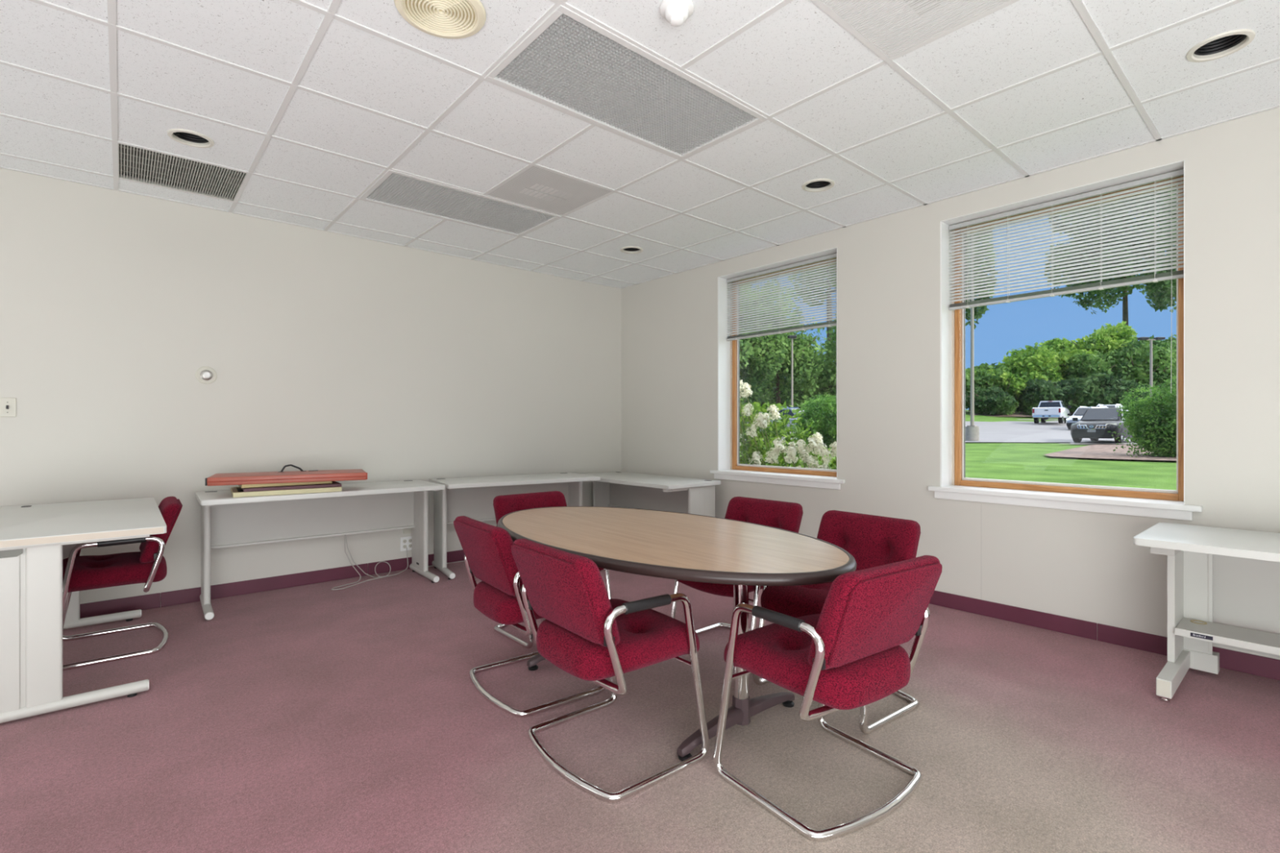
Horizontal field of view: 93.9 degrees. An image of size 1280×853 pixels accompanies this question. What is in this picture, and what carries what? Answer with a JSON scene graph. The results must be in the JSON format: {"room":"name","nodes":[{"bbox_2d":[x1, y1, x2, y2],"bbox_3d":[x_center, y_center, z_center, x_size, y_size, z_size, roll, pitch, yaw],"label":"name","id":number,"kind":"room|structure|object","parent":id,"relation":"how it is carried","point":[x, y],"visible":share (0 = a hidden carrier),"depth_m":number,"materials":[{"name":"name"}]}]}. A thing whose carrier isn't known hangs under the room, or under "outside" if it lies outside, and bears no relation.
{"room":"office meeting room","nodes":[
{"label":"office meeting room","id":0,"kind":"room"},
{"bbox_2d":[0,168,621,604],"bbox_3d":[-2.897,-0.307,4.350,7.520,3.034,0.120,0,0,-41],"label":"wall","id":1,"kind":"structure","parent":0,"point":[326,350],"depth_m":4.38,"materials":[{"name":"paint"}]},
{"bbox_2d":[0,397,16,417],"bbox_3d":[-3.736,-0.113,3.530,0.072,0.114,0.020,0,0,-41],"label":"light switch","id":2,"kind":"object","parent":1,"relation":"attached to","point":[7,405],"visible":1,"depth_m":3.53,"materials":[{"name":"beige plastic"}]},
{"bbox_2d":[195,366,217,383],"bbox_3d":[-3.005,-0.357,4.145,0.122,0.122,0.049,0,0,-41],"label":"thermostat","id":3,"kind":"object","parent":1,"relation":"attached to","point":[204,375],"visible":1,"depth_m":4.14,"materials":[{"name":"beige plastic"}]},
{"bbox_2d":[80,550,464,618],"bbox_3d":[-2.693,1.161,4.443,4.148,0.098,0.007,0,0,-41],"label":"baseboard","id":4,"kind":"structure","parent":1,"relation":"attached to","point":[241,588],"depth_m":4.32,"materials":[{"name":"rubber"}]},
{"bbox_2d":[400,536,412,551],"bbox_3d":[-1.971,0.993,5.068,0.116,0.116,0.008,0,0,-41],"label":"wall outlet","id":5,"kind":"object","parent":1,"relation":"attached to","point":[406,542],"visible":0.91,"depth_m":5.06,"materials":[{"name":"beige plastic"}]},
{"bbox_2d":[403,528,412,533],"bbox_3d":[-1.964,0.885,5.067,0.080,0.040,0.019,0,0,-41],"label":"junction box","id":6,"kind":"object","parent":1,"relation":"attached to","point":[407,531],"visible":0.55,"depth_m":5.05,"materials":[{"name":"beige plastic"}]},
{"bbox_2d":[0,560,1279,852],"bbox_3d":[-0.525,1.270,1.613,7.520,0.120,7.325,0,0,-41],"label":"floor","id":7,"kind":"structure","parent":0,"point":[313,717],"depth_m":2.24,"materials":[{"name":"carpet"}]},
{"bbox_2d":[0,497,166,723],"bbox_3d":[-2.935,0.832,3.030,0.775,0.756,1.476,0,0,-41],"label":"desk","id":8,"kind":"object","parent":7,"relation":"on","point":[35,540],"visible":0.97,"depth_m":2.50,"materials":[{"name":"metal"}]},
{"bbox_2d":[62,496,182,671],"bbox_3d":[-2.882,0.816,3.295,0.555,0.788,0.587,0,0,-40],"label":"chair","id":9,"kind":"object","parent":7,"relation":"on","point":[148,566],"visible":0.85,"depth_m":3.18,"materials":[{"name":"fabric"}]},
{"bbox_2d":[195,480,444,620],"bbox_3d":[-2.276,0.829,4.347,1.515,0.762,0.630,0,0,-39],"label":"desk","id":10,"kind":"object","parent":7,"relation":"on","point":[227,520],"visible":1,"depth_m":4.41,"materials":[{"name":"metal"}]},
{"bbox_2d":[230,486,342,497],"bbox_3d":[-2.457,0.434,4.150,0.625,0.030,0.460,0,0,-36],"label":"picture frame","id":11,"kind":"object","parent":10,"relation":"on","point":[236,491],"visible":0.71,"depth_m":3.96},
{"bbox_2d":[240,480,342,492],"bbox_3d":[-2.448,0.409,4.183,0.570,0.020,0.470,0,0,-37],"label":"board","id":12,"kind":"object","parent":11,"relation":"on","point":[334,484],"visible":0.56,"depth_m":4.00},
{"bbox_2d":[238,481,332,488],"bbox_3d":[-2.472,0.386,4.157,0.530,0.026,0.360,0,0,-38],"label":"picture frame","id":13,"kind":"object","parent":12,"relation":"on","point":[251,486],"visible":0.22,"depth_m":3.99,"materials":[{"name":"gold metal"}]},
{"bbox_2d":[204,464,367,486],"bbox_3d":[-2.397,0.320,4.113,0.922,0.103,0.404,0,0,-29],"label":"case","id":14,"kind":"object","parent":13,"relation":"on","point":[310,476],"visible":1,"depth_m":3.97,"materials":[{"name":"red plastic"}]},
{"bbox_2d":[331,534,408,590],"bbox_3d":[-2.132,1.017,4.734,0.145,0.384,0.704,0,0,28],"label":"power cable","id":15,"kind":"object","parent":10,"relation":"hanging from","point":[344,535],"visible":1,"depth_m":4.66,"materials":[{"name":"grey plastic"}]},
{"bbox_2d":[429,472,599,579],"bbox_3d":[-1.084,0.829,5.245,1.345,0.762,0.615,0,0,-33],"label":"desk","id":16,"kind":"object","parent":7,"relation":"on","point":[472,497],"visible":0.72,"depth_m":5.21,"materials":[{"name":"metal"}]},
{"bbox_2d":[453,515,608,717],"bbox_3d":[-0.526,0.816,2.797,0.556,0.788,0.587,0,0,-37],"label":"chair","id":17,"kind":"object","parent":7,"relation":"on","point":[486,548],"visible":0.73,"depth_m":2.59,"materials":[{"name":"fabric"}]},
{"bbox_2d":[493,490,611,648],"bbox_3d":[-0.544,0.816,3.597,0.587,0.788,0.555,0,0,-41],"label":"chair","id":18,"kind":"object","parent":7,"relation":"on","point":[504,504],"visible":0.22,"depth_m":3.65,"materials":[{"name":"fabric"}]},
{"bbox_2d":[511,538,709,803],"bbox_3d":[-0.131,0.816,2.235,0.555,0.788,0.587,0,0,-39],"label":"chair","id":19,"kind":"object","parent":7,"relation":"on","point":[588,635],"visible":1,"depth_m":2.06,"materials":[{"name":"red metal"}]},
{"bbox_2d":[581,471,720,516],"bbox_3d":[-0.001,0.848,5.707,0.655,0.724,1.475,0,0,-41],"label":"desk","id":20,"kind":"object","parent":7,"relation":"on","point":[613,489],"visible":0.64,"depth_m":5.62,"materials":[{"name":"metal"}]},
{"bbox_2d":[497,506,856,761],"bbox_3d":[0.032,0.841,2.734,1.094,0.737,1.974,0,0,-41],"label":"conference table","id":21,"kind":"object","parent":7,"relation":"on","point":[667,544],"visible":0.77,"depth_m":2.37,"materials":[{"name":"beige laminate"}]},
{"bbox_2d":[670,496,803,635],"bbox_3d":[0.543,0.816,3.289,0.555,0.788,0.587,0,0,-41],"label":"chair","id":22,"kind":"object","parent":7,"relation":"on","point":[787,516],"visible":0.27,"depth_m":3.34,"materials":[{"name":"fabric"}]},
{"bbox_2d":[713,555,942,841],"bbox_3d":[0.640,0.816,2.032,0.587,0.788,0.555,0,0,-35],"label":"chair","id":23,"kind":"object","parent":7,"relation":"on","point":[847,655],"visible":1,"depth_m":1.85,"materials":[{"name":"fabric"}]},
{"bbox_2d":[752,510,920,733],"bbox_3d":[0.904,0.816,2.705,0.556,0.788,0.587,0,0,-37],"label":"chair","id":24,"kind":"object","parent":7,"relation":"on","point":[873,540],"visible":0.31,"depth_m":2.71,"materials":[{"name":"fabric"}]},
{"bbox_2d":[1133,522,1279,702],"bbox_3d":[3.042,0.854,2.217,0.662,0.711,1.790,0,0,-41],"label":"desk","id":25,"kind":"object","parent":7,"relation":"on","point":[1224,584],"visible":1,"depth_m":2.80,"materials":[{"name":"metal"}]},
{"bbox_2d":[1175,617,1279,648],"bbox_3d":[3.084,0.946,2.303,0.262,0.004,1.505,0,0,-41],"label":"shelf","id":26,"kind":"object","parent":25,"relation":"attached to","point":[1199,628],"depth_m":2.72,"materials":[{"name":"grey metal"}]},
{"bbox_2d":[0,0,1279,288],"bbox_3d":[-0.521,-1.703,1.616,7.530,0.362,7.325,0,0,-41],"label":"ceiling","id":27,"kind":"structure","parent":0,"point":[315,101],"depth_m":2.85,"materials":[{"name":"tile"}]},
{"bbox_2d":[118,143,247,200],"bbox_3d":[-2.775,-1.540,3.623,0.594,0.033,0.594,0,0,-41],"label":"ceiling vent","id":28,"kind":"object","parent":27,"relation":"in","point":[132,161],"visible":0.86,"depth_m":3.63,"materials":[{"name":"white metal"}]},
{"bbox_2d":[167,128,213,147],"bbox_3d":[-2.375,-1.589,3.163,0.200,0.141,0.200,0,0,-41],"label":"recessed light","id":29,"kind":"object","parent":27,"relation":"in","point":[188,137],"visible":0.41,"depth_m":3.20,"materials":[{"name":"white metal"}]},
{"bbox_2d":[393,0,485,39],"bbox_3d":[-0.727,-1.519,2.182,0.320,0.016,0.320,0,0,-41],"label":"ceiling vent","id":30,"kind":"object","parent":27,"relation":"in","point":[445,19],"visible":1,"depth_m":2.21,"materials":[{"name":"beige metal"}]},
{"bbox_2d":[359,169,561,236],"bbox_3d":[-1.224,-1.581,4.161,1.211,0.126,0.602,0,0,-41],"label":"ceiling light","id":31,"kind":"object","parent":27,"relation":"attached to","point":[397,189],"visible":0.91,"depth_m":4.11,"materials":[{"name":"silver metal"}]},
{"bbox_2d":[487,165,611,215],"bbox_3d":[-0.594,-1.525,3.900,0.590,0.006,0.590,0,0,-41],"label":"ceiling vent","id":32,"kind":"object","parent":27,"relation":"in","point":[535,187],"visible":1,"depth_m":3.88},
{"bbox_2d":[484,4,767,159],"bbox_3d":[-0.026,-1.581,2.779,1.211,0.126,0.602,0,0,-41],"label":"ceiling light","id":33,"kind":"object","parent":27,"relation":"attached to","point":[570,64],"visible":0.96,"depth_m":2.70,"materials":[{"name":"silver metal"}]},
{"bbox_2d":[620,245,643,253],"bbox_3d":[-0.072,-1.589,5.159,0.200,0.141,0.200,0,0,-41],"label":"recessed light","id":34,"kind":"object","parent":27,"relation":"in","point":[629,250],"visible":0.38,"depth_m":5.21,"materials":[{"name":"white metal"}]},
{"bbox_2d":[659,0,693,26],"bbox_3d":[0.134,-1.496,2.174,0.124,0.061,0.124,0,0,-41],"label":"detector","id":35,"kind":"object","parent":27,"relation":"attached to","point":[676,12],"visible":1,"depth_m":2.15,"materials":[{"name":"white plastic"}]},
{"bbox_2d":[801,177,835,191],"bbox_3d":[1.126,-1.589,3.777,0.200,0.141,0.200,0,0,-41],"label":"recessed light","id":36,"kind":"object","parent":27,"relation":"in","point":[820,184],"visible":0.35,"depth_m":3.83,"materials":[{"name":"white metal"}]},
{"bbox_2d":[821,0,1009,57],"bbox_3d":[1.003,-1.525,2.058,0.590,0.006,0.590,0,0,-41],"label":"ceiling light panel","id":37,"kind":"object","parent":27,"relation":"in","point":[894,27],"visible":1,"depth_m":2.22,"materials":[{"name":"white plastic"}]},
{"bbox_2d":[1186,28,1255,62],"bbox_3d":[2.324,-1.589,2.396,0.200,0.141,0.200,0,0,-41],"label":"recessed light","id":38,"kind":"object","parent":27,"relation":"in","point":[1226,43],"visible":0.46,"depth_m":2.43,"materials":[{"name":"white metal"}]},
{"bbox_2d":[741,420,1142,443],"bbox_3d":[56.002,0.090,56.534,137.527,1.420,110.042,0,0,-41],"label":"parking lot","id":39,"kind":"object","parent":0,"point":[1052,431],"visible":0.13,"depth_m":37.98,"materials":[{"name":"grey asphalt"}]},
{"bbox_2d":[760,406,804,434],"bbox_3d":[8.800,-0.303,34.990,2.200,1.670,4.664,0,0,-44],"label":"car","id":40,"kind":"object","parent":39,"relation":"on","point":[790,412],"visible":0.1,"depth_m":34.28,"materials":[{"name":"silver metal"}]},
{"bbox_2d":[787,335,796,407],"bbox_3d":[11.197,-3.263,44.000,0.600,6.863,0.508,0,0,0],"label":"lamp post","id":41,"kind":"object","parent":39,"relation":"on","point":[791,337],"visible":0.83,"depth_m":43.95,"materials":[{"name":"metal"}]},
{"bbox_2d":[1031,400,1071,423],"bbox_3d":[35.083,-1.217,50.951,2.520,1.920,5.930,0,0,42],"label":"pickup truck","id":42,"kind":"object","parent":39,"relation":"on","point":[1046,410],"visible":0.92,"depth_m":49.26,"materials":[{"name":"white metal"}]},
{"bbox_2d":[1066,405,1106,429],"bbox_3d":[32.015,-0.618,42.492,4.764,1.670,2.260,0,0,-39],"label":"car","id":43,"kind":"object","parent":39,"relation":"on","point":[1079,412],"visible":0.35,"depth_m":42.06,"materials":[{"name":"silver metal"}]},
{"bbox_2d":[1058,443,1136,444],"bbox_3d":[39.010,0.772,26.800,40.780,0.004,0.400,0,0,0],"label":"kerb","id":44,"kind":"object","parent":39,"relation":"on","point":[1059,443],"visible":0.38,"depth_m":26.89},
{"bbox_2d":[1070,406,1137,443],"bbox_3d":[22.216,-0.102,28.489,4.671,1.710,2.220,0,0,-39],"label":"car","id":45,"kind":"object","parent":39,"relation":"on","point":[1095,423],"visible":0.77,"depth_m":27.38,"materials":[{"name":"grey metal"}]},
{"bbox_2d":[1076,424,1106,430],"bbox_3d":[20.432,0.032,27.042,0.075,0.237,1.109,0,0,-41],"label":"grille","id":46,"kind":"object","parent":45,"relation":"attached to","point":[1096,427],"depth_m":27.03,"materials":[{"name":"silver metal"}]},
{"bbox_2d":[1097,404,1122,407],"bbox_3d":[37.164,-0.927,47.491,4.764,1.730,2.240,0,0,-42],"label":"car","id":47,"kind":"object","parent":39,"relation":"on","point":[1098,405],"visible":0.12,"depth_m":47.06,"materials":[{"name":"white metal"}]},
{"bbox_2d":[1137,337,1165,397],"bbox_3d":[39.345,-3.406,46.000,1.840,6.926,0.508,0,0,0],"label":"lamp post","id":48,"kind":"object","parent":39,"relation":"on","point":[1139,338],"visible":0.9,"depth_m":45.93,"materials":[{"name":"grey metal"}]},
{"bbox_2d":[621,106,1279,659],"bbox_3d":[2.225,-0.307,3.997,0.261,3.034,7.125,0,0,-41],"label":"wall","id":49,"kind":"structure","parent":0,"point":[1079,565],"depth_m":3.79,"materials":[{"name":"paint"}]},
{"bbox_2d":[710,247,844,489],"bbox_3d":[1.197,-0.450,5.140,0.267,1.870,1.360,0,0,-41],"label":"window","id":50,"kind":"structure","parent":49,"relation":"in","point":[729,467],"depth_m":5.55,"materials":[{"name":"beige wood"}]},
{"bbox_2d":[726,253,836,399],"bbox_3d":[1.206,-0.776,5.148,0.043,1.194,1.198,0,0,-41],"label":"blind","id":51,"kind":"object","parent":50,"relation":"attached to","point":[832,323],"visible":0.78,"depth_m":5.11,"materials":[{"name":"white plastic"}]},
{"bbox_2d":[928,160,1202,520],"bbox_3d":[2.503,-0.450,3.634,0.267,1.870,1.364,0,0,-41],"label":"window","id":52,"kind":"structure","parent":49,"relation":"in","point":[954,485],"depth_m":3.76,"materials":[{"name":"beige wood"}]},
{"bbox_2d":[948,168,1183,393],"bbox_3d":[2.512,-0.776,3.641,0.043,1.194,1.202,0,0,-41],"label":"blind","id":53,"kind":"object","parent":52,"relation":"attached to","point":[1171,275],"visible":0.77,"depth_m":3.56,"materials":[{"name":"white plastic"}]},
{"bbox_2d":[928,590,1279,680],"bbox_3d":[2.591,1.161,3.371,0.007,0.098,2.498,0,0,-41],"label":"baseboard","id":54,"kind":"structure","parent":49,"relation":"attached to","point":[1079,628],"depth_m":3.39,"materials":[{"name":"rubber"}]},
{"label":"outside","id":55,"kind":"structure","parent":0,"visible":0},
{"bbox_2d":[739,409,1176,490],"bbox_3d":[34.920,-1.242,69.974,135.560,4.743,180.000,0,0,-41],"label":"lawn","id":56,"kind":"structure","parent":55,"point":[1015,461],"depth_m":14.52,"materials":[{"name":"green plant"}]},
{"bbox_2d":[739,283,773,367],"bbox_3d":[4.764,-6.077,43.644,7.956,12.707,9.435,0,0,-41],"label":"tree","id":57,"kind":"object","parent":56,"relation":"on","point":[748,344],"visible":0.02,"depth_m":41.62,"materials":[{"name":"green plant"}]},
{"bbox_2d":[745,391,776,418],"bbox_3d":[9.172,-2.395,57.804,8.345,4.024,8.155,0,0,-41],"label":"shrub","id":58,"kind":"object","parent":56,"relation":"on","point":[760,398],"visible":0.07,"depth_m":55.68,"materials":[{"name":"green plant"}]},
{"bbox_2d":[739,279,795,405],"bbox_3d":[7.631,-5.863,46.411,7.528,12.056,9.082,0,0,-41],"label":"tree","id":59,"kind":"object","parent":56,"relation":"on","point":[752,374],"visible":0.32,"depth_m":43.93,"materials":[{"name":"green plant"}]},
{"bbox_2d":[752,376,789,404],"bbox_3d":[12.173,-2.884,60.468,7.348,4.949,8.480,0,0,-41],"label":"tree","id":60,"kind":"object","parent":56,"relation":"on","point":[774,389],"visible":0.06,"depth_m":57.47,"materials":[{"name":"green plant"}]},
{"bbox_2d":[772,390,800,407],"bbox_3d":[15.608,-2.814,60.705,9.065,4.508,7.897,0,0,-39],"label":"tree","id":61,"kind":"object","parent":56,"relation":"on","point":[775,390],"visible":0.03,"depth_m":57.73,"materials":[{"name":"green plant"}]},
{"bbox_2d":[739,379,836,469],"bbox_3d":[1.669,0.240,6.238,1.490,1.649,2.331,0,0,-41],"label":"hydrangea","id":62,"kind":"object","parent":56,"relation":"on","point":[753,451],"visible":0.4,"depth_m":6.19,"materials":[{"name":"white plant"}]},
{"bbox_2d":[747,282,831,407],"bbox_3d":[11.652,-6.196,49.710,7.302,12.275,7.908,0,0,-22],"label":"tree","id":63,"kind":"object","parent":56,"relation":"on","point":[803,352],"visible":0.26,"depth_m":48.41,"materials":[{"name":"green plant"}]},
{"bbox_2d":[780,361,835,408],"bbox_3d":[16.443,-3.142,54.054,7.051,5.810,8.438,0,0,2],"label":"tree","id":64,"kind":"object","parent":56,"relation":"on","point":[824,388],"visible":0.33,"depth_m":51.46,"materials":[{"name":"green plant"}]},
{"bbox_2d":[787,263,836,358],"bbox_3d":[20.656,-15.468,65.260,14.090,28.067,11.714,0,0,-41],"label":"tree","id":65,"kind":"object","parent":56,"relation":"on","point":[828,328],"visible":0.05,"depth_m":66.00,"materials":[{"name":"green plant"}]},
{"bbox_2d":[814,314,835,395],"bbox_3d":[18.686,-5.433,51.816,6.982,10.544,8.945,0,0,-20],"label":"tree","id":66,"kind":"object","parent":56,"relation":"on","point":[832,365],"visible":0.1,"depth_m":50.96,"materials":[{"name":"green plant"}]},
{"bbox_2d":[965,227,992,440],"bbox_3d":[16.677,-4.494,30.000,1.840,10.880,0.618,0,0,0],"label":"lamp post","id":67,"kind":"object","parent":56,"relation":"on","point":[972,432],"visible":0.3,"depth_m":29.93,"materials":[{"name":"metal"}]},
{"bbox_2d":[965,233,998,329],"bbox_3d":[39.839,-17.620,78.174,11.015,30.986,11.776,0,0,-41],"label":"tree","id":68,"kind":"object","parent":56,"relation":"on","point":[978,313],"visible":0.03,"depth_m":74.90,"materials":[{"name":"green plant"}]},
{"bbox_2d":[965,362,1010,411],"bbox_3d":[38.947,-4.588,69.330,8.994,5.590,8.306,0,0,-44],"label":"tree","id":69,"kind":"object","parent":56,"relation":"on","point":[983,366],"visible":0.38,"depth_m":66.65,"materials":[{"name":"green plant"}]},
{"bbox_2d":[965,385,1017,415],"bbox_3d":[37.756,-2.704,64.435,4.820,3.441,5.560,0,0,-41],"label":"bush","id":70,"kind":"object","parent":56,"relation":"on","point":[993,400],"visible":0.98,"depth_m":63.10,"materials":[{"name":"green plant"}]},
{"bbox_2d":[969,411,1074,416],"bbox_3d":[45.109,-1.450,65.920,19.285,0.829,11.575,0,0,-41],"label":"mulch bed","id":71,"kind":"object","parent":56,"relation":"on","point":[1015,414],"visible":0.19,"depth_m":63.64,"materials":[{"name":"brown soil"}]},
{"bbox_2d":[968,368,1048,405],"bbox_3d":[41.493,-4.219,68.081,7.554,5.220,8.384,0,0,-41],"label":"tree","id":72,"kind":"object","parent":71,"relation":"on","point":[1017,383],"visible":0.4,"depth_m":65.79,"materials":[{"name":"green plant"}]},
{"bbox_2d":[1000,394,1020,415],"bbox_3d":[38.827,-2.409,64.083,2.842,2.492,2.790,0,0,12],"label":"round shrub","id":73,"kind":"object","parent":71,"relation":"on","point":[1010,411],"visible":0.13,"depth_m":63.18,"materials":[{"name":"green plant"}]},
{"bbox_2d":[1013,400,1022,412],"bbox_3d":[42.642,-2.295,67.013,1.610,1.486,1.693,0,0,13],"label":"round shrub","id":74,"kind":"object","parent":71,"relation":"on","point":[1016,408],"visible":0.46,"depth_m":66.70,"materials":[{"name":"green plant"}]},
{"bbox_2d":[1022,400,1039,415],"bbox_3d":[41.994,-2.271,63.457,2.863,2.401,2.388,0,0,-29],"label":"round shrub","id":75,"kind":"object","parent":71,"relation":"on","point":[1029,406],"visible":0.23,"depth_m":63.39,"materials":[{"name":"green plant"}]},
{"bbox_2d":[996,341,1078,382],"bbox_3d":[46.525,-5.925,70.776,9.629,8.108,8.476,0,0,-41],"label":"tree","id":76,"kind":"object","parent":71,"relation":"on","point":[1044,361],"visible":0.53,"depth_m":68.48,"materials":[{"name":"green plant"}]},
{"bbox_2d":[1017,377,1089,412],"bbox_3d":[44.142,-3.202,63.840,6.875,4.281,5.836,0,0,26],"label":"tree","id":77,"kind":"object","parent":56,"relation":"on","point":[1044,390],"visible":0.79,"depth_m":62.44,"materials":[{"name":"green plant"}]},
{"bbox_2d":[1036,337,1095,380],"bbox_3d":[51.446,-6.506,73.359,8.687,9.004,9.292,0,0,-41],"label":"tree","id":78,"kind":"object","parent":56,"relation":"on","point":[1064,345],"visible":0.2,"depth_m":71.19,"materials":[{"name":"green plant"}]},
{"bbox_2d":[1061,349,1120,380],"bbox_3d":[52.207,-5.388,69.675,8.180,7.187,7.201,0,0,-41],"label":"tree","id":79,"kind":"object","parent":56,"relation":"on","point":[1097,363],"visible":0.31,"depth_m":67.47,"materials":[{"name":"green plant"}]},
{"bbox_2d":[1068,372,1124,407],"bbox_3d":[48.315,-3.398,64.086,7.357,4.660,6.403,0,0,-41],"label":"tree","id":80,"kind":"object","parent":56,"relation":"on","point":[1097,394],"visible":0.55,"depth_m":62.00,"materials":[{"name":"green plant"}]},
{"bbox_2d":[1070,320,1137,359],"bbox_3d":[57.900,-7.441,74.074,10.045,11.257,9.957,0,0,-41],"label":"tree","id":81,"kind":"object","parent":56,"relation":"on","point":[1104,340],"visible":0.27,"depth_m":72.28,"materials":[{"name":"green plant"}]},
{"bbox_2d":[1044,186,1176,328],"bbox_3d":[67.510,-20.898,84.837,20.026,37.257,18.944,0,0,-41],"label":"tree","id":82,"kind":"object","parent":56,"relation":"on","point":[1160,292],"visible":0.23,"depth_m":81.00,"materials":[{"name":"green plant"}]},
{"bbox_2d":[1044,444,1176,460],"bbox_3d":[22.754,0.847,22.574,23.146,0.095,9.409,0,0,-41],"label":"mulch bed","id":83,"kind":"object","parent":56,"relation":"on","point":[1095,451],"visible":0.37,"depth_m":19.27,"materials":[{"name":"brown soil"}]},
{"bbox_2d":[1107,375,1176,457],"bbox_3d":[15.976,-0.295,17.593,3.522,2.540,3.542,0,0,37],"label":"bush","id":84,"kind":"object","parent":83,"relation":"on","point":[1157,423],"visible":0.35,"depth_m":17.47,"materials":[{"name":"green plant"}]},
{"bbox_2d":[1103,377,1164,408],"bbox_3d":[50.924,-3.046,62.885,5.996,4.222,7.012,0,0,-41],"label":"tree","id":85,"kind":"object","parent":56,"relation":"on","point":[1128,384],"visible":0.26,"depth_m":61.50,"materials":[{"name":"green plant"}]},
{"bbox_2d":[1106,334,1176,392],"bbox_3d":[56.777,-5.943,67.752,9.014,8.660,7.438,0,0,-41],"label":"tree","id":86,"kind":"object","parent":56,"relation":"on","point":[1137,366],"visible":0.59,"depth_m":66.06,"materials":[{"name":"green plant"}]},
{"bbox_2d":[1148,333,1176,394],"bbox_3d":[63.569,-6.866,72.054,10.110,9.770,10.339,0,0,-41],"label":"tree","id":87,"kind":"object","parent":56,"relation":"on","point":[1172,340],"visible":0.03,"depth_m":71.98,"materials":[{"name":"green plant"}]},
{"bbox_3d":[8.518,0.830,23.906,7.159,0.050,4.787,0,0,-41],"label":"mulch bed","id":88,"kind":"object","parent":56,"relation":"on","visible":0},
{"bbox_2d":[792,394,836,448],"bbox_3d":[7.102,-0.187,23.055,3.480,2.236,2.895,0,0,-16],"label":"bush","id":89,"kind":"object","parent":88,"relation":"on","point":[822,411],"visible":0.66,"depth_m":22.34,"materials":[{"name":"green plant"}]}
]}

